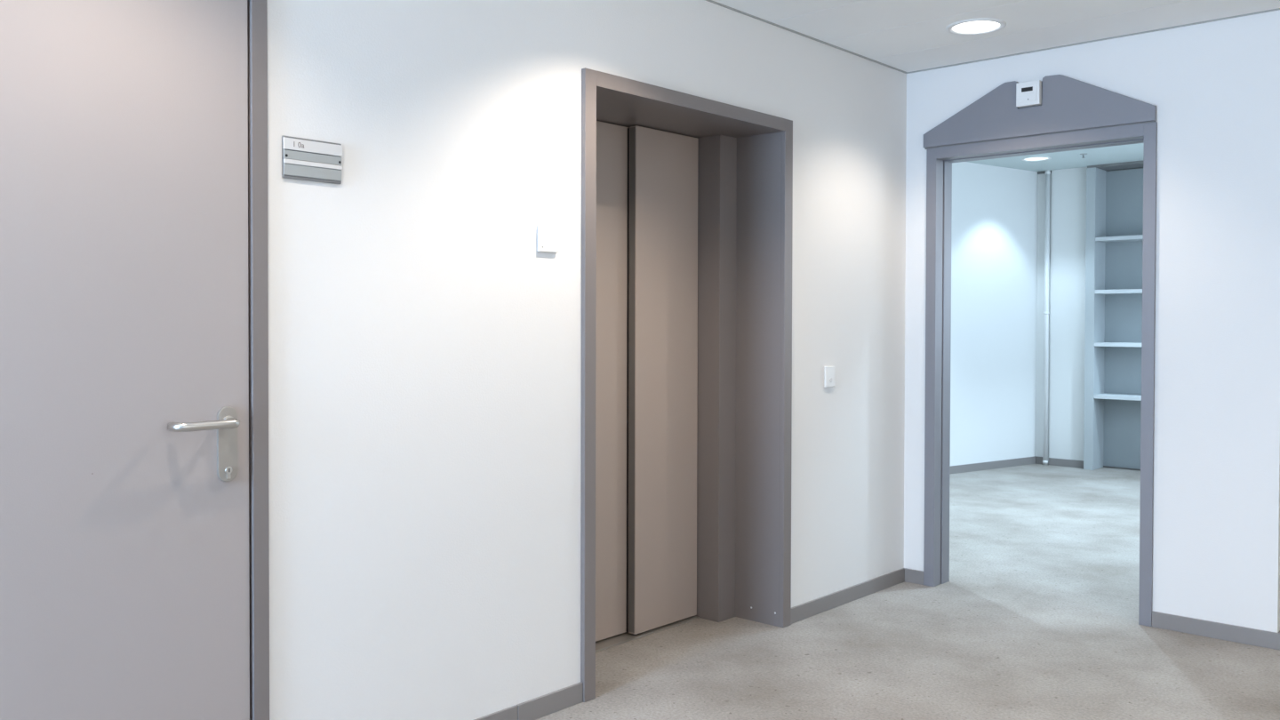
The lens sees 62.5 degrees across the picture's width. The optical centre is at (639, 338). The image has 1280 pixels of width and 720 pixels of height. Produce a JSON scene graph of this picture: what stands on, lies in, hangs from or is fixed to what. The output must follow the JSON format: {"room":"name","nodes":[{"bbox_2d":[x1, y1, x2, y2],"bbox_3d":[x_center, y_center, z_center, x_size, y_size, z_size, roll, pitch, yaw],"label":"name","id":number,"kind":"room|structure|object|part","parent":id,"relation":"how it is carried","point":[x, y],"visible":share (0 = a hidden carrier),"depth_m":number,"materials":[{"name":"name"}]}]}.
{"room":"elevator lobby","nodes":[
{"label":"elevator lobby","id":0,"kind":"room"},
{"bbox_2d":[267,0,906,719],"bbox_3d":[-1.241,-0.197,2.891,0.500,2.950,7.200,1,1,42],"label":"wall","id":1,"kind":"structure","parent":0,"point":[425,351],"depth_m":3.34,"materials":[{"name":"white paint"}]},
{"bbox_2d":[0,0,269,719],"bbox_3d":[-1.354,0.180,2.446,0.217,2.210,1.010,1,1,42],"label":"door","id":2,"kind":"structure","parent":1,"relation":"in","point":[134,527],"depth_m":2.54,"materials":[{"name":"grey paint"}]},
{"bbox_3d":[-1.084,0.214,2.630,0.061,0.023,0.173,1,1,42],"label":"handle","id":3,"kind":"part","parent":2,"relation":"part of","materials":[{"name":"silver metal"}]},
{"bbox_3d":[-1.062,0.271,2.712,0.010,0.195,0.051,1,1,42],"label":"handle plate","id":4,"kind":"part","parent":2,"relation":"part of","materials":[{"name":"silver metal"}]},
{"bbox_3d":[-1.371,0.179,2.462,0.132,2.210,1.010,1,1,42],"label":"frame","id":5,"kind":"part","parent":2,"relation":"part of","materials":[{"name":"grey paint"}]},
{"bbox_2d":[281,136,342,183],"bbox_3d":[-0.896,-0.489,2.885,0.013,0.113,0.177,1,1,42],"label":"door sign","id":6,"kind":"object","parent":1,"relation":"attached to","point":[304,159],"visible":1,"depth_m":2.88,"materials":[{"name":"grey metal"}]},
{"bbox_3d":[-0.893,-0.477,2.883,0.004,0.012,0.175,1,1,42],"label":"divider rail","id":7,"kind":"part","parent":6,"relation":"part of","materials":[{"name":"white"}]},
{"bbox_2d":[474,682,582,719],"bbox_3d":[-0.597,1.240,3.248,0.012,0.068,1.171,1,1,42],"label":"baseboard","id":8,"kind":"structure","parent":1,"relation":"attached to","point":[540,707],"depth_m":3.54,"materials":[{"name":"grey plastic"}]},
{"bbox_2d":[537,224,558,252],"bbox_3d":[-0.309,-0.335,3.537,0.012,0.088,0.087,1,1,42],"label":"wall plate","id":9,"kind":"object","parent":1,"relation":"attached to","point":[548,236],"visible":1,"depth_m":3.53,"materials":[{"name":"white plastic"}]},
{"bbox_2d":[580,67,792,702],"bbox_3d":[0.044,0.161,4.303,0.518,2.215,1.274,1,1,42],"label":"elevator","id":10,"kind":"object","parent":1,"relation":"attached to","point":[687,199],"visible":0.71,"depth_m":4.57,"materials":[{"name":"grey paint"}]},
{"bbox_3d":[-0.228,0.178,4.291,0.040,2.136,0.548,1,1,42],"label":"door panel","id":11,"kind":"part","parent":10,"relation":"part of","materials":[{"name":"beige paint"}]},
{"bbox_3d":[-0.133,1.259,4.392,0.148,0.016,1.034,1,1,42],"label":"sill","id":12,"kind":"part","parent":10,"relation":"part of","materials":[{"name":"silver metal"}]},
{"bbox_3d":[0.105,0.174,4.579,0.040,2.136,0.412,1,1,42],"label":"door panel","id":13,"kind":"part","parent":10,"relation":"part of","materials":[{"name":"beige paint"}]},
{"bbox_3d":[0.331,0.176,4.742,0.160,2.152,0.122,1,1,42],"label":"jamb post","id":14,"kind":"part","parent":10,"relation":"part of","materials":[{"name":"grey metal"}]},
{"bbox_2d":[705,0,908,73],"bbox_3d":[-1.045,-1.319,2.706,0.012,0.008,7.190,1,1,42],"label":"trim","id":15,"kind":"structure","parent":1,"relation":"attached to","point":[710,1],"depth_m":4.65,"materials":[{"name":"grey paint"}]},
{"bbox_2d":[824,366,834,387],"bbox_3d":[0.874,0.174,4.855,0.014,0.096,0.078,1,1,42],"label":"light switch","id":16,"kind":"object","parent":1,"relation":"attached to","point":[828,371],"visible":1,"depth_m":4.84,"materials":[{"name":"white plastic"}]},
{"bbox_2d":[790,568,904,623],"bbox_3d":[1.005,1.216,5.021,0.012,0.068,1.055,1,1,42],"label":"baseboard","id":17,"kind":"structure","parent":1,"relation":"attached to","point":[804,611],"depth_m":4.97,"materials":[{"name":"grey plastic"}]},
{"bbox_2d":[535,464,1279,719],"bbox_3d":[1.419,1.304,4.147,7.800,0.080,13.000,1,1,42],"label":"floor","id":18,"kind":"structure","parent":0,"point":[1036,617],"depth_m":4.27,"materials":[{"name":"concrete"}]},
{"bbox_2d":[1083,160,1143,470],"bbox_3d":[4.541,-0.185,9.292,1.101,2.749,0.300,1,1,42],"label":"bookcase","id":19,"kind":"object","parent":18,"relation":"on","point":[1114,198],"visible":0.46,"depth_m":9.57,"materials":[{"name":"grey laminate"}]},
{"bbox_3d":[4.163,-0.180,9.634,0.080,2.728,0.300,1,1,42],"label":"panel","id":20,"kind":"part","parent":19,"relation":"part of","materials":[{"name":"grey laminate"}]},
{"bbox_3d":[4.534,0.525,9.297,0.940,0.034,0.275,1,1,42],"label":"shelf","id":21,"kind":"part","parent":19,"relation":"part of","materials":[{"name":"grey laminate"}]},
{"bbox_3d":[4.535,0.055,9.289,0.940,0.034,0.275,1,1,42],"label":"shelf","id":22,"kind":"part","parent":19,"relation":"part of","materials":[{"name":"grey laminate"}]},
{"bbox_3d":[4.536,-0.420,9.282,0.940,0.034,0.275,1,1,42],"label":"shelf","id":23,"kind":"part","parent":19,"relation":"part of","materials":[{"name":"grey laminate"}]},
{"bbox_3d":[4.537,-0.893,9.274,0.940,0.034,0.275,1,1,42],"label":"shelf","id":24,"kind":"part","parent":19,"relation":"part of","materials":[{"name":"grey laminate"}]},
{"bbox_3d":[4.635,-0.177,9.396,0.941,2.708,0.020,1,1,42],"label":"panel","id":25,"kind":"part","parent":19,"relation":"part of","materials":[{"name":"grey laminate"}]},
{"bbox_2d":[950,161,1038,465],"bbox_3d":[1.632,-0.280,8.568,5.076,2.950,0.150,0,1,-35],"label":"wall","id":26,"kind":"structure","parent":0,"point":[994,219],"depth_m":9.57,"materials":[{"name":"white paint"}]},
{"bbox_2d":[949,456,1035,474],"bbox_3d":[1.764,1.161,8.586,4.792,0.068,0.012,0,1,-35],"label":"baseboard","id":27,"kind":"structure","parent":26,"relation":"attached to","point":[1005,463],"depth_m":9.58,"materials":[{"name":"grey plastic"}]},
{"bbox_2d":[712,0,1279,71],"bbox_3d":[0.907,-1.304,1.442,4.578,0.020,7.928,1,1,42],"label":"ceiling","id":28,"kind":"structure","parent":0,"point":[908,36],"depth_m":4.42,"materials":[{"name":"white paint"}]},
{"bbox_2d":[945,17,1006,35],"bbox_3d":[1.443,-1.350,4.528,0.248,0.028,0.248,1,1,42],"label":"recessed light","id":29,"kind":"object","parent":28,"relation":"in","point":[972,27],"visible":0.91,"depth_m":4.53,"materials":[{"name":"white plastic"}]},
{"bbox_2d":[967,143,1143,171],"bbox_3d":[2.760,-1.550,7.776,4.254,0.020,5.160,1,1,42],"label":"ceiling","id":30,"kind":"structure","parent":0,"point":[1069,159],"depth_m":9.16,"materials":[{"name":"white paint"}]},
{"bbox_2d":[1021,156,1051,161],"bbox_3d":[3.430,-1.568,9.125,0.248,0.028,0.248,1,1,42],"label":"recessed light","id":31,"kind":"object","parent":30,"relation":"in","point":[1033,158],"visible":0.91,"depth_m":9.13,"materials":[{"name":"white plastic"}]},
{"bbox_2d":[1035,167,1140,469],"bbox_3d":[4.913,-0.282,9.160,3.124,2.950,0.445,1,1,42],"label":"wall","id":32,"kind":"structure","parent":0,"point":[1068,187],"depth_m":9.76,"materials":[{"name":"white paint"}]},
{"bbox_2d":[1035,456,1042,463],"bbox_3d":[3.763,1.144,9.934,0.085,0.068,0.012,1,1,42],"label":"baseboard","id":33,"kind":"structure","parent":32,"relation":"attached to","point":[1038,460],"depth_m":9.93,"materials":[{"name":"grey plastic"}]},
{"bbox_2d":[1042,169,1050,464],"bbox_3d":[3.801,-0.196,9.843,0.048,2.750,0.067,1,1,42],"label":"pipe","id":34,"kind":"object","parent":32,"relation":"attached to","point":[1046,312],"visible":1,"depth_m":9.82,"materials":[{"name":"white metal"}]},
{"bbox_2d":[1048,457,1083,468],"bbox_3d":[3.951,1.148,9.741,0.340,0.068,0.012,1,1,42],"label":"baseboard","id":35,"kind":"structure","parent":32,"relation":"attached to","point":[1073,463],"depth_m":9.74,"materials":[{"name":"grey plastic"}]},
{"bbox_2d":[904,9,1279,632],"bbox_3d":[1.841,-0.224,5.053,2.174,2.950,0.140,1,1,42],"label":"wall","id":36,"kind":"structure","parent":0,"point":[1213,87],"depth_m":4.47,"materials":[{"name":"white paint"}]},
{"bbox_2d":[904,568,923,584],"bbox_3d":[1.399,1.211,5.369,0.106,0.068,0.012,1,1,42],"label":"baseboard","id":37,"kind":"structure","parent":36,"relation":"attached to","point":[912,576],"depth_m":5.36,"materials":[{"name":"grey plastic"}]},
{"bbox_2d":[923,74,1156,149],"bbox_3d":[1.834,-1.083,4.935,1.087,0.270,0.026,1,1,42],"label":"door pediment","id":38,"kind":"object","parent":36,"relation":"attached to","point":[1068,104],"visible":0.97,"depth_m":4.88,"materials":[{"name":"grey paint"}]},
{"bbox_2d":[1016,80,1042,108],"bbox_3d":[1.820,-1.144,4.926,0.110,0.111,0.056,1,1,42],"label":"detector","id":39,"kind":"object","parent":38,"relation":"attached to","point":[1029,93],"visible":1,"depth_m":4.90,"materials":[{"name":"white plastic"}]},
{"bbox_2d":[923,121,1157,626],"bbox_3d":[1.892,0.152,5.010,1.078,2.200,0.166,1,1,42],"label":"door frame","id":40,"kind":"structure","parent":36,"relation":"in","point":[939,160],"depth_m":5.27,"materials":[{"name":"grey paint"}]},
{"bbox_2d":[907,8,1279,73],"bbox_3d":[1.982,-1.345,4.807,1.662,0.008,0.012,1,1,42],"label":"trim","id":41,"kind":"structure","parent":36,"relation":"attached to","point":[1277,9],"depth_m":4.71,"materials":[{"name":"grey"}]},
{"bbox_2d":[1152,611,1279,650],"bbox_3d":[2.421,1.228,4.446,0.488,0.068,0.012,1,1,42],"label":"baseboard","id":42,"kind":"structure","parent":36,"relation":"attached to","point":[1228,632],"depth_m":4.43,"materials":[{"name":"grey plastic"}]}
]}

